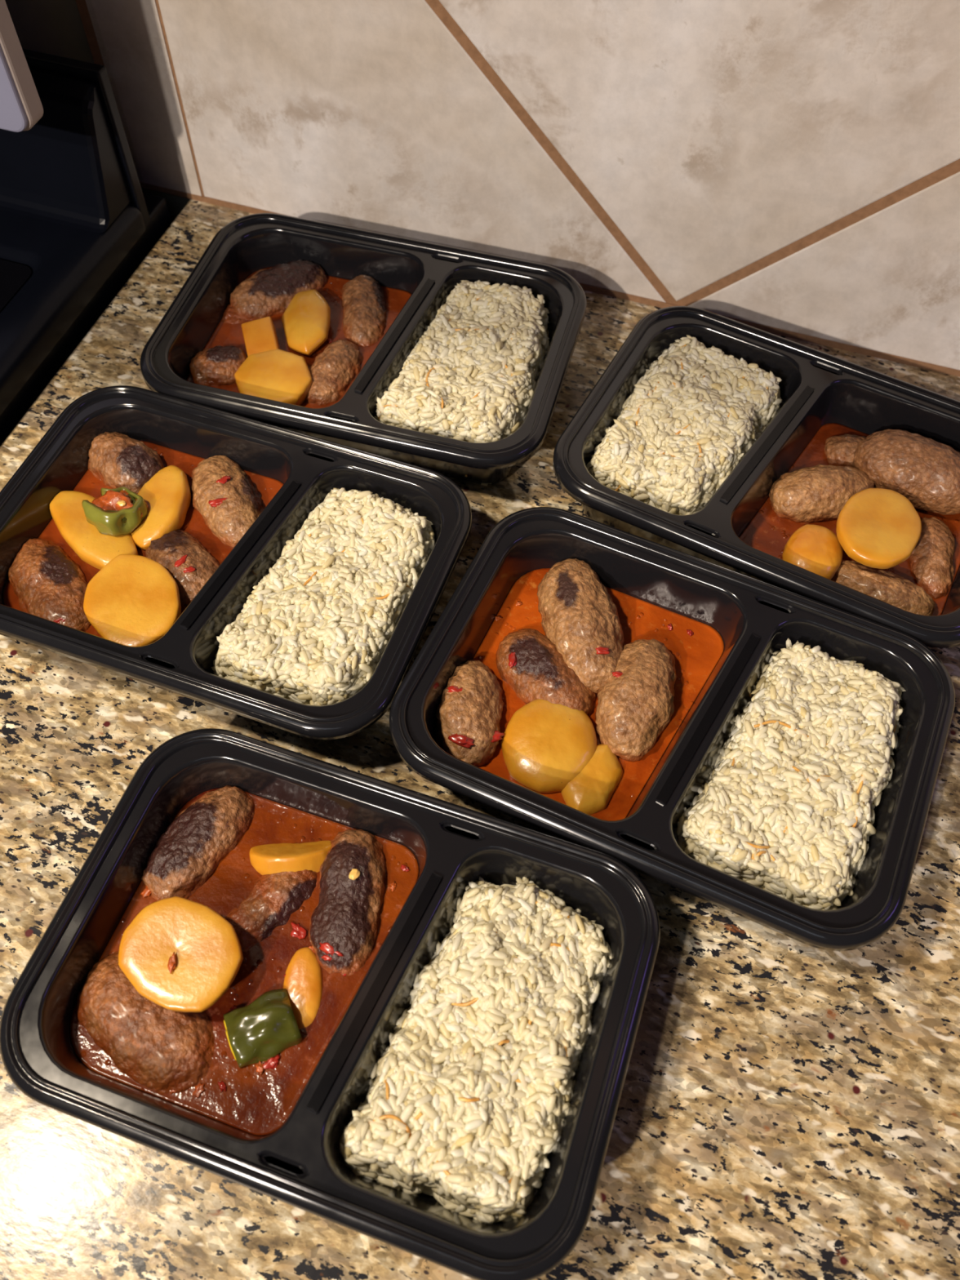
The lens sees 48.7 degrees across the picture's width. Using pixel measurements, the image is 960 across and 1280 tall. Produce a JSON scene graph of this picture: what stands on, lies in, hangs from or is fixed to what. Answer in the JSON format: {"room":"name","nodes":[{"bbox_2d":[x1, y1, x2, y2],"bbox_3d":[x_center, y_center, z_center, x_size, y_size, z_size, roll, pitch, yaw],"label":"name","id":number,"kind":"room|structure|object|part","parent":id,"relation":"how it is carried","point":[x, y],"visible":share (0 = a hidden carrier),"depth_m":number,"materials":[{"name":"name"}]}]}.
{"room":"kitchen","nodes":[
{"label":"kitchen","id":0,"kind":"room"},
{"bbox_2d":[4,0,959,377],"bbox_3d":[0.148,-0.456,0.353,2.900,2.620,0.120,16,59,9],"label":"wall","id":1,"kind":"structure","parent":0,"point":[788,168],"depth_m":0.59,"materials":[{"name":"tile"}]},
{"bbox_3d":[-0.248,1.208,0.871,3.500,0.030,2.520,16,59,9],"label":"floor","id":2,"kind":"structure","parent":0,"visible":0},
{"bbox_2d":[0,0,172,445],"bbox_3d":[-0.669,0.048,0.868,0.760,1.194,0.658,16,59,9],"label":"range","id":3,"kind":"object","parent":2,"relation":"on","point":[77,220],"visible":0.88,"depth_m":0.62,"materials":[{"name":"black metal"}]},
{"bbox_2d":[0,201,146,415],"bbox_3d":[-0.669,-0.124,0.570,0.760,0.020,0.632,16,59,9],"label":"cooktop","id":4,"kind":"object","parent":3,"relation":"in","point":[59,260],"depth_m":0.63,"materials":[{"name":"black ceramic"}]},
{"bbox_3d":[-0.569,-0.395,0.693,0.756,0.101,0.008,16,59,9],"label":"plate","id":5,"kind":"part","parent":3,"relation":"part of","materials":[{"name":"black metal"}]},
{"bbox_2d":[0,192,172,445],"bbox_3d":[-0.664,0.101,0.991,0.754,0.930,0.616,16,59,9],"label":"oven","id":6,"kind":"object","parent":3,"relation":"in","point":[25,385],"depth_m":0.64,"materials":[{"name":"black metal"}]},
{"bbox_3d":[0.480,0.428,0.826,1.634,0.888,0.610,16,59,9],"label":"base cabinet","id":7,"kind":"object","parent":2,"relation":"on","visible":0},
{"bbox_2d":[0,199,959,1279],"bbox_3d":[0.501,0.208,0.422,1.687,0.032,0.667,16,59,9],"label":"countertop","id":8,"kind":"structure","parent":7,"relation":"on","point":[788,1108],"depth_m":0.42,"materials":[{"name":"stone"}]},
{"bbox_2d":[0,385,471,739],"bbox_3d":[-0.127,-0.037,0.522,0.224,0.043,0.156,17,59,10],"label":"food container","id":9,"kind":"object","parent":8,"relation":"on","point":[308,467],"visible":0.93,"depth_m":0.52,"materials":[{"name":"black plastic"}]},
{"bbox_2d":[8,537,91,631],"bbox_3d":[-0.208,-0.023,0.519,0.034,0.025,0.066,-30,63,-18],"label":"meatball","id":10,"kind":"object","parent":9,"relation":"in","point":[47,584],"visible":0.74,"depth_m":0.51,"materials":[{"name":"brown food"}]},
{"bbox_2d":[53,617,65,623],"bbox_3d":[-0.197,-0.010,0.501,0.011,0.003,0.006,-36,65,-21],"label":"bit","id":11,"kind":"object","parent":10,"relation":"on","point":[57,620],"visible":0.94,"depth_m":0.50,"materials":[{"name":"food"}]},
{"bbox_2d":[88,431,164,493],"bbox_3d":[-0.185,-0.090,0.557,0.047,0.028,0.031,36,64,19],"label":"meatball","id":12,"kind":"object","parent":9,"relation":"in","point":[117,460],"visible":0.83,"depth_m":0.55,"materials":[{"name":"brown food"}]},
{"bbox_2d":[3,440,283,637],"bbox_3d":[-0.167,-0.044,0.537,0.107,0.015,0.122,17,59,10],"label":"tomato sauce","id":13,"kind":"object","parent":9,"relation":"in","point":[194,524],"visible":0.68,"depth_m":0.54,"materials":[{"name":"food"}]},
{"bbox_2d":[49,490,137,569],"bbox_3d":[-0.193,-0.054,0.532,0.028,0.014,0.062,-37,65,-21],"label":"slice","id":14,"kind":"object","parent":13,"relation":"on","point":[95,548],"visible":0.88,"depth_m":0.52,"materials":[{"name":"food"}]},
{"bbox_2d":[81,486,147,536],"bbox_3d":[-0.181,-0.065,0.530,0.029,0.021,0.030,16,59,9],"label":"ring","id":15,"kind":"object","parent":13,"relation":"on","point":[122,522],"visible":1,"depth_m":0.52,"materials":[{"name":"green food"}]},
{"bbox_2d":[91,488,147,518],"bbox_3d":[-0.182,-0.065,0.531,0.031,0.015,0.023,-22,61,-14],"label":"tomato pulp","id":16,"kind":"object","parent":15,"relation":"in","point":[108,501],"visible":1,"depth_m":0.53,"materials":[{"name":"red food"}]},
{"bbox_2d":[116,500,125,506],"bbox_3d":[-0.177,-0.068,0.525,0.005,0.002,0.004,16,59,9],"label":"seed","id":17,"kind":"object","parent":16,"relation":"in","point":[121,503],"visible":1,"depth_m":0.52,"materials":[{"name":"yellow food"}]},
{"bbox_2d":[83,554,181,646],"bbox_3d":[-0.164,-0.017,0.501,0.049,0.012,0.048,16,59,9],"label":"slice","id":18,"kind":"object","parent":13,"relation":"on","point":[133,600],"visible":0.98,"depth_m":0.50,"materials":[{"name":"food"}]},
{"bbox_2d":[130,465,191,550],"bbox_3d":[-0.163,-0.067,0.541,0.028,0.016,0.054,5,58,3],"label":"slice","id":19,"kind":"object","parent":13,"relation":"on","point":[166,495],"visible":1,"depth_m":0.53,"materials":[{"name":"yellow food"}]},
{"bbox_2d":[145,528,220,606],"bbox_3d":[-0.146,-0.034,0.525,0.032,0.027,0.052,-36,65,-21],"label":"meatball","id":20,"kind":"object","parent":9,"relation":"in","point":[166,550],"visible":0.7,"depth_m":0.52,"materials":[{"name":"brown food"}]},
{"bbox_2d":[174,554,187,567],"bbox_3d":[-0.145,-0.038,0.513,0.004,0.003,0.010,34,63,19],"label":"bit","id":21,"kind":"object","parent":20,"relation":"on","point":[182,560],"visible":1,"depth_m":0.51,"materials":[{"name":"red food"}]},
{"bbox_2d":[182,565,195,573],"bbox_3d":[-0.141,-0.034,0.511,0.008,0.002,0.004,-12,59,-8],"label":"bit","id":22,"kind":"object","parent":20,"relation":"on","point":[190,569],"visible":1,"depth_m":0.51,"materials":[{"name":"red food"}]},
{"bbox_2d":[191,455,263,548],"bbox_3d":[-0.130,-0.071,0.547,0.034,0.029,0.062,-24,61,-15],"label":"meatball","id":23,"kind":"object","parent":9,"relation":"in","point":[230,520],"visible":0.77,"depth_m":0.54,"materials":[{"name":"brown food"}]},
{"bbox_2d":[208,497,227,506],"bbox_3d":[-0.131,-0.069,0.532,0.011,0.003,0.005,-3,58,-3],"label":"bit","id":24,"kind":"object","parent":23,"relation":"on","point":[214,503],"visible":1,"depth_m":0.53,"materials":[{"name":"red food"}]},
{"bbox_2d":[215,475,231,484],"bbox_3d":[-0.131,-0.081,0.538,0.010,0.002,0.004,-24,61,-15],"label":"bit","id":25,"kind":"object","parent":23,"relation":"on","point":[223,480],"visible":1,"depth_m":0.54,"materials":[{"name":"red food"}]},
{"bbox_2d":[210,487,435,705],"bbox_3d":[-0.071,-0.021,0.511,0.086,0.038,0.130,17,59,10],"label":"rice portion","id":26,"kind":"object","parent":9,"relation":"in","point":[315,629],"visible":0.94,"depth_m":0.49,"materials":[{"name":"beige food"}]},
{"bbox_2d":[0,728,660,1279],"bbox_3d":[-0.053,0.134,0.416,0.224,0.043,0.156,17,59,9],"label":"food container","id":27,"kind":"object","parent":8,"relation":"on","point":[300,1164],"visible":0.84,"depth_m":0.40,"materials":[{"name":"black plastic"}]},
{"bbox_2d":[75,951,214,1094],"bbox_3d":[-0.128,0.149,0.412,0.066,0.025,0.038,35,64,19],"label":"meatball","id":28,"kind":"object","parent":27,"relation":"in","point":[162,1050],"visible":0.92,"depth_m":0.40,"materials":[{"name":"brown food"}]},
{"bbox_2d":[118,896,243,1012],"bbox_3d":[-0.116,0.121,0.409,0.048,0.009,0.040,16,59,9],"label":"slice","id":29,"kind":"object","parent":28,"relation":"on","point":[206,948],"visible":1,"depth_m":0.41,"materials":[{"name":"food"}]},
{"bbox_2d":[167,951,176,973],"bbox_3d":[-0.117,0.123,0.403,0.003,0.001,0.008,-1,58,-1],"label":"tomato skin","id":30,"kind":"object","parent":29,"relation":"on","point":[171,962],"visible":1,"depth_m":0.40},
{"bbox_2d":[141,785,254,900],"bbox_3d":[-0.119,0.087,0.451,0.030,0.026,0.058,30,62,17],"label":"meatball","id":31,"kind":"object","parent":27,"relation":"in","point":[191,848],"visible":0.94,"depth_m":0.44,"materials":[{"name":"brown food"}]},
{"bbox_2d":[70,787,418,1135],"bbox_3d":[-0.093,0.128,0.431,0.107,0.016,0.122,17,59,9],"label":"tomato sauce","id":32,"kind":"object","parent":27,"relation":"in","point":[254,1103],"visible":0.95,"depth_m":0.42,"materials":[{"name":"food"}]},
{"bbox_2d":[140,884,151,897],"bbox_3d":[-0.136,0.103,0.436,0.005,0.002,0.007,30,62,17],"label":"bit","id":33,"kind":"object","parent":32,"relation":"on","point":[146,892],"visible":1,"depth_m":0.43,"materials":[{"name":"food"}]},
{"bbox_2d":[168,1089,176,1093],"bbox_3d":[-0.115,0.168,0.396,0.004,0.001,0.003,-16,60,-10],"label":"bit","id":34,"kind":"object","parent":32,"relation":"on","point":[172,1091],"visible":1,"depth_m":0.40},
{"bbox_2d":[191,1083,204,1097],"bbox_3d":[-0.105,0.168,0.396,0.004,0.001,0.005,10,58,6],"label":"bit","id":35,"kind":"object","parent":32,"relation":"on","point":[199,1089],"visible":1,"depth_m":0.40,"materials":[{"name":"orange food"}]},
{"bbox_2d":[217,1080,226,1092],"bbox_3d":[-0.096,0.167,0.397,0.003,0.001,0.005,-29,63,-18],"label":"bit","id":36,"kind":"object","parent":32,"relation":"on","point":[222,1085],"visible":1,"depth_m":0.40,"materials":[{"name":"red food"}]},
{"bbox_2d":[255,1061,266,1075],"bbox_3d":[-0.083,0.161,0.401,0.004,0.001,0.004,25,61,14],"label":"bit","id":37,"kind":"object","parent":32,"relation":"on","point":[260,1069],"visible":1,"depth_m":0.40,"materials":[{"name":"food"}]},
{"bbox_2d":[223,988,302,1067],"bbox_3d":[-0.083,0.149,0.406,0.026,0.015,0.025,-20,60,-13],"label":"pepper piece","id":38,"kind":"object","parent":32,"relation":"on","point":[260,1030],"visible":1,"depth_m":0.40,"materials":[{"name":"green food"}]},
{"bbox_2d":[262,1053,280,1069],"bbox_3d":[-0.078,0.160,0.402,0.005,0.002,0.008,33,63,18],"label":"bit","id":39,"kind":"object","parent":32,"relation":"on","point":[273,1062],"visible":1,"depth_m":0.40,"materials":[{"name":"red food"}]},
{"bbox_2d":[248,840,331,875],"bbox_3d":[-0.079,0.091,0.448,0.037,0.023,0.023,-5,58,-4],"label":"slice","id":40,"kind":"object","parent":32,"relation":"on","point":[267,859],"visible":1,"depth_m":0.44,"materials":[{"name":"orange food"}]},
{"bbox_2d":[290,921,306,939],"bbox_3d":[-0.073,0.117,0.428,0.007,0.002,0.007,-1,58,-2],"label":"bit","id":41,"kind":"object","parent":32,"relation":"on","point":[298,931],"visible":1,"depth_m":0.43,"materials":[{"name":"red food"}]},
{"bbox_2d":[283,946,322,1029],"bbox_3d":[-0.070,0.139,0.418,0.016,0.009,0.034,4,58,2],"label":"slice","id":42,"kind":"object","parent":32,"relation":"on","point":[303,980],"visible":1,"depth_m":0.41,"materials":[{"name":"food"}]},
{"bbox_2d":[307,945,315,953],"bbox_3d":[-0.067,0.124,0.424,0.005,0.002,0.004,8,58,4],"label":"bit","id":43,"kind":"object","parent":32,"relation":"on","point":[311,947],"visible":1,"depth_m":0.42,"materials":[{"name":"food"}]},
{"bbox_2d":[389,880,396,892],"bbox_3d":[-0.036,0.102,0.438,0.003,0.001,0.005,8,58,5],"label":"bit","id":44,"kind":"object","parent":32,"relation":"on","point":[393,886],"visible":1,"depth_m":0.44,"materials":[{"name":"food"}]},
{"bbox_2d":[400,864,409,871],"bbox_3d":[-0.031,0.095,0.442,0.004,0.001,0.003,22,60,13],"label":"bit","id":45,"kind":"object","parent":32,"relation":"on","point":[403,868],"visible":1,"depth_m":0.44,"materials":[{"name":"red food"}]},
{"bbox_2d":[224,869,317,951],"bbox_3d":[-0.086,0.110,0.440,0.027,0.022,0.053,39,65,21],"label":"meatball","id":46,"kind":"object","parent":27,"relation":"in","point":[270,904],"visible":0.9,"depth_m":0.43,"materials":[{"name":"brown food"}]},
{"bbox_2d":[308,829,386,976],"bbox_3d":[-0.053,0.108,0.438,0.031,0.027,0.062,3,58,1],"label":"meatball","id":47,"kind":"object","parent":27,"relation":"in","point":[346,916],"visible":1,"depth_m":0.43,"materials":[{"name":"brown food"}]},
{"bbox_2d":[320,955,332,960],"bbox_3d":[-0.059,0.125,0.419,0.007,0.002,0.003,-1,58,-1],"label":"bit","id":48,"kind":"object","parent":47,"relation":"on","point":[325,957],"visible":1,"depth_m":0.42,"materials":[{"name":"red food"}]},
{"bbox_2d":[319,942,344,956],"bbox_3d":[-0.058,0.122,0.419,0.012,0.003,0.006,22,60,12],"label":"bit","id":49,"kind":"object","parent":47,"relation":"on","point":[326,947],"visible":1,"depth_m":0.42,"materials":[{"name":"red food"}]},
{"bbox_2d":[348,868,359,879],"bbox_3d":[-0.051,0.095,0.430,0.004,0.002,0.005,16,59,9],"label":"seed","id":50,"kind":"object","parent":47,"relation":"on","point":[354,873],"visible":1,"depth_m":0.43,"materials":[{"name":"yellow food"}]},
{"bbox_2d":[339,876,612,1223],"bbox_3d":[0.005,0.152,0.405,0.080,0.035,0.132,22,60,13],"label":"rice portion","id":51,"kind":"object","parent":27,"relation":"in","point":[466,1105],"visible":1,"depth_m":0.39,"materials":[{"name":"beige food"}]},
{"bbox_2d":[139,213,586,484],"bbox_3d":[-0.061,-0.162,0.601,0.224,0.043,0.156,13,59,8],"label":"food container","id":52,"kind":"object","parent":8,"relation":"on","point":[246,245],"visible":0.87,"depth_m":0.59,"materials":[{"name":"black plastic"}]},
{"bbox_2d":[189,345,247,386],"bbox_3d":[-0.147,-0.153,0.601,0.034,0.025,0.030,-7,58,-5],"label":"meatball","id":53,"kind":"object","parent":52,"relation":"in","point":[218,365],"visible":0.75,"depth_m":0.59,"materials":[{"name":"brown food"}]},
{"bbox_2d":[222,304,245,324],"bbox_3d":[-0.137,-0.193,0.630,0.040,0.017,0.027,-29,63,-17],"label":"meatball","id":54,"kind":"object","parent":52,"relation":"in","point":[229,316],"visible":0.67,"depth_m":0.62,"materials":[{"name":"brown food"}]},
{"bbox_2d":[229,259,327,319],"bbox_3d":[-0.120,-0.207,0.633,0.062,0.028,0.035,-32,64,-19],"label":"meatball","id":55,"kind":"object","parent":52,"relation":"in","point":[268,292],"visible":0.82,"depth_m":0.62,"materials":[{"name":"brown food"}]},
{"bbox_2d":[186,266,411,408],"bbox_3d":[-0.102,-0.166,0.616,0.106,0.014,0.121,13,59,8],"label":"tomato sauce","id":56,"kind":"object","parent":52,"relation":"in","point":[226,334],"visible":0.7,"depth_m":0.62,"materials":[{"name":"orange food"}]},
{"bbox_2d":[241,316,279,356],"bbox_3d":[-0.124,-0.169,0.604,0.019,0.018,0.027,-12,59,-8],"label":"block","id":57,"kind":"object","parent":56,"relation":"on","point":[260,335],"visible":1,"depth_m":0.60,"materials":[{"name":"orange food"}]},
{"bbox_2d":[234,348,312,405],"bbox_3d":[-0.114,-0.143,0.589,0.043,0.014,0.042,16,59,9],"label":"slice","id":58,"kind":"object","parent":56,"relation":"on","point":[278,375],"visible":0.82,"depth_m":0.58,"materials":[{"name":"orange food"}]},
{"bbox_2d":[281,288,330,355],"bbox_3d":[-0.100,-0.184,0.615,0.029,0.016,0.052,-13,59,-9],"label":"slice","id":59,"kind":"object","parent":56,"relation":"on","point":[306,320],"visible":1,"depth_m":0.61,"materials":[{"name":"food"}]},
{"bbox_2d":[304,338,363,404],"bbox_3d":[-0.083,-0.149,0.600,0.028,0.024,0.051,17,59,10],"label":"meatball","id":60,"kind":"object","parent":52,"relation":"in","point":[332,371],"visible":0.77,"depth_m":0.59,"materials":[{"name":"brown food"}]},
{"bbox_2d":[340,275,386,346],"bbox_3d":[-0.068,-0.192,0.626,0.028,0.024,0.058,-7,58,-5],"label":"meatball","id":61,"kind":"object","parent":52,"relation":"in","point":[363,299],"visible":0.96,"depth_m":0.62,"materials":[{"name":"brown food"}]},
{"bbox_2d":[374,280,549,486],"bbox_3d":[-0.004,-0.151,0.590,0.083,0.042,0.128,15,59,9],"label":"rice portion","id":62,"kind":"object","parent":52,"relation":"in","point":[473,375],"visible":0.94,"depth_m":0.57,"materials":[{"name":"beige food"}]},
{"bbox_2d":[389,506,955,951],"bbox_3d":[0.085,0.036,0.479,0.224,0.043,0.156,22,60,12],"label":"food container","id":63,"kind":"object","parent":8,"relation":"on","point":[754,619],"visible":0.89,"depth_m":0.46,"materials":[{"name":"black plastic"}]},
{"bbox_2d":[435,659,504,767],"bbox_3d":[-0.005,0.034,0.484,0.031,0.028,0.055,3,58,1],"label":"meatball","id":64,"kind":"object","parent":63,"relation":"in","point":[474,712],"visible":0.88,"depth_m":0.47,"materials":[{"name":"brown food"}]},
{"bbox_2d":[447,685,462,692],"bbox_3d":[-0.010,0.022,0.477,0.009,0.002,0.004,5,58,3],"label":"bit","id":65,"kind":"object","parent":64,"relation":"on","point":[451,688],"visible":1,"depth_m":0.48,"materials":[{"name":"red food"}]},
{"bbox_2d":[448,733,475,748],"bbox_3d":[-0.008,0.044,0.466,0.013,0.003,0.006,17,59,10],"label":"bit","id":66,"kind":"object","parent":64,"relation":"on","point":[462,740],"visible":1,"depth_m":0.47,"materials":[{"name":"red food"}]},
{"bbox_2d":[491,730,505,742],"bbox_3d":[0.006,0.043,0.472,0.012,0.003,0.005,-17,60,-11],"label":"bit","id":67,"kind":"object","parent":64,"relation":"on","point":[497,735],"visible":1,"depth_m":0.47,"materials":[{"name":"red food"}]},
{"bbox_2d":[495,628,595,715],"bbox_3d":[0.030,0.017,0.496,0.034,0.027,0.056,-39,66,-22],"label":"meatball","id":68,"kind":"object","parent":63,"relation":"in","point":[540,671],"visible":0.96,"depth_m":0.49,"materials":[{"name":"brown food"}]},
{"bbox_2d":[508,651,517,668],"bbox_3d":[0.015,0.009,0.490,0.005,0.003,0.010,8,58,4],"label":"bit","id":69,"kind":"object","parent":68,"relation":"on","point":[513,662],"visible":1,"depth_m":0.49,"materials":[{"name":"red food"}]},
{"bbox_2d":[501,698,596,793],"bbox_3d":[0.032,0.047,0.476,0.042,0.021,0.048,16,59,9],"label":"slice","id":70,"kind":"object","parent":63,"relation":"in","point":[545,744],"visible":1,"depth_m":0.47,"materials":[{"name":"food"}]},
{"bbox_2d":[435,568,724,820],"bbox_3d":[0.047,0.027,0.497,0.106,0.013,0.121,22,60,12],"label":"tomato sauce","id":71,"kind":"object","parent":63,"relation":"in","point":[696,655],"visible":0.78,"depth_m":0.51,"materials":[{"name":"orange food"}]},
{"bbox_2d":[494,615,502,621],"bbox_3d":[0.009,-0.011,0.513,0.004,0.001,0.003,-21,61,-13],"label":"bit","id":72,"kind":"object","parent":71,"relation":"on","point":[497,618],"visible":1,"depth_m":0.51,"materials":[{"name":"red food"}]},
{"bbox_2d":[515,600,522,605],"bbox_3d":[0.019,-0.018,0.518,0.004,0.001,0.003,5,58,2],"label":"bit","id":73,"kind":"object","parent":71,"relation":"on","point":[518,603],"visible":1,"depth_m":0.52,"materials":[{"name":"orange food"}]},
{"bbox_2d":[666,623,672,631],"bbox_3d":[0.091,-0.006,0.511,0.002,0.001,0.004,-7,58,-5],"label":"bit","id":74,"kind":"object","parent":71,"relation":"on","point":[669,626],"visible":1,"depth_m":0.51,"materials":[{"name":"red food"}]},
{"bbox_2d":[686,629,693,635],"bbox_3d":[0.101,-0.004,0.510,0.003,0.001,0.004,-36,65,-20],"label":"bit","id":75,"kind":"object","parent":71,"relation":"on","point":[690,633],"visible":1,"depth_m":0.51,"materials":[{"name":"red food"}]},
{"bbox_2d":[537,558,624,696],"bbox_3d":[0.048,-0.007,0.504,0.037,0.032,0.073,-10,59,-7],"label":"meatball","id":76,"kind":"object","parent":63,"relation":"in","point":[580,616],"visible":1,"depth_m":0.49,"materials":[{"name":"brown food"}]},
{"bbox_2d":[595,646,610,654],"bbox_3d":[0.055,0.005,0.483,0.008,0.002,0.004,9,58,5],"label":"bit","id":77,"kind":"object","parent":76,"relation":"on","point":[600,650],"visible":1,"depth_m":0.48,"materials":[{"name":"red food"}]},
{"bbox_2d":[560,743,623,814],"bbox_3d":[0.049,0.064,0.471,0.023,0.020,0.041,22,60,13],"label":"slice","id":78,"kind":"object","parent":63,"relation":"in","point":[590,792],"visible":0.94,"depth_m":0.46,"materials":[{"name":"food"}]},
{"bbox_2d":[595,639,676,761],"bbox_3d":[0.072,0.027,0.487,0.035,0.033,0.063,16,59,9],"label":"meatball","id":79,"kind":"object","parent":63,"relation":"in","point":[634,708],"visible":1,"depth_m":0.47,"materials":[{"name":"brown food"}]},
{"bbox_2d":[611,671,622,677],"bbox_3d":[0.063,0.016,0.480,0.007,0.002,0.003,3,58,1],"label":"bit","id":80,"kind":"object","parent":79,"relation":"on","point":[617,673],"visible":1,"depth_m":0.48,"materials":[{"name":"red food"}]},
{"bbox_2d":[673,637,906,910],"bbox_3d":[0.141,0.057,0.464,0.082,0.040,0.128,26,61,14],"label":"rice portion","id":81,"kind":"object","parent":63,"relation":"in","point":[786,806],"visible":0.98,"depth_m":0.45,"materials":[{"name":"beige food"}]},
{"bbox_2d":[552,306,959,648],"bbox_3d":[0.161,-0.083,0.554,0.224,0.043,0.156,25,61,14],"label":"food container","id":82,"kind":"object","parent":8,"relation":"on","point":[818,388],"visible":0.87,"depth_m":0.55,"materials":[{"name":"black plastic"}]},
{"bbox_2d":[586,334,782,515],"bbox_3d":[0.107,-0.111,0.568,0.082,0.041,0.123,28,62,16],"label":"rice portion","id":83,"kind":"object","parent":82,"relation":"in","point":[686,424],"visible":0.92,"depth_m":0.55,"materials":[{"name":"beige food"}]},
{"bbox_2d":[768,464,874,523],"bbox_3d":[0.179,-0.076,0.554,0.055,0.030,0.031,-11,59,-8],"label":"meatball","id":84,"kind":"object","parent":82,"relation":"in","point":[820,492],"visible":0.87,"depth_m":0.54,"materials":[{"name":"brown food"}]},
{"bbox_2d":[824,434,866,466],"bbox_3d":[0.207,-0.099,0.575,0.042,0.020,0.026,6,58,3],"label":"meatball","id":85,"kind":"object","parent":82,"relation":"in","point":[839,451],"visible":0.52,"depth_m":0.57,"materials":[{"name":"brown food"}]},
{"bbox_2d":[738,422,959,615],"bbox_3d":[0.198,-0.059,0.555,0.105,0.010,0.120,25,61,14],"label":"tomato sauce","id":86,"kind":"object","parent":82,"relation":"in","point":[769,533],"visible":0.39,"depth_m":0.55,"materials":[{"name":"food"}]},
{"bbox_2d":[782,524,843,579],"bbox_3d":[0.165,-0.042,0.527,0.028,0.018,0.035,16,59,9],"label":"slice","id":87,"kind":"object","parent":86,"relation":"on","point":[815,548],"visible":0.8,"depth_m":0.52,"materials":[{"name":"food"}]},
{"bbox_2d":[831,560,934,615],"bbox_3d":[0.197,-0.023,0.524,0.055,0.022,0.025,26,61,15],"label":"meatball","id":88,"kind":"object","parent":82,"relation":"in","point":[886,586],"visible":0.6,"depth_m":0.52,"materials":[{"name":"brown food"}]},
{"bbox_2d":[835,488,921,568],"bbox_3d":[0.196,-0.055,0.521,0.040,0.013,0.053,16,59,9],"label":"slice","id":89,"kind":"object","parent":88,"relation":"on","point":[880,528],"visible":1,"depth_m":0.52,"materials":[{"name":"food"}]},
{"bbox_2d":[852,429,959,515],"bbox_3d":[0.228,-0.087,0.552,0.066,0.034,0.037,27,62,15],"label":"meatball","id":90,"kind":"object","parent":82,"relation":"in","point":[926,471],"visible":0.93,"depth_m":0.54,"materials":[{"name":"brown food"}]},
{"bbox_2d":[908,516,955,599],"bbox_3d":[0.228,-0.041,0.538,0.023,0.022,0.050,6,58,3],"label":"meatball","id":91,"kind":"object","parent":82,"relation":"in","point":[931,562],"visible":0.87,"depth_m":0.53,"materials":[{"name":"brown food"}]}
]}

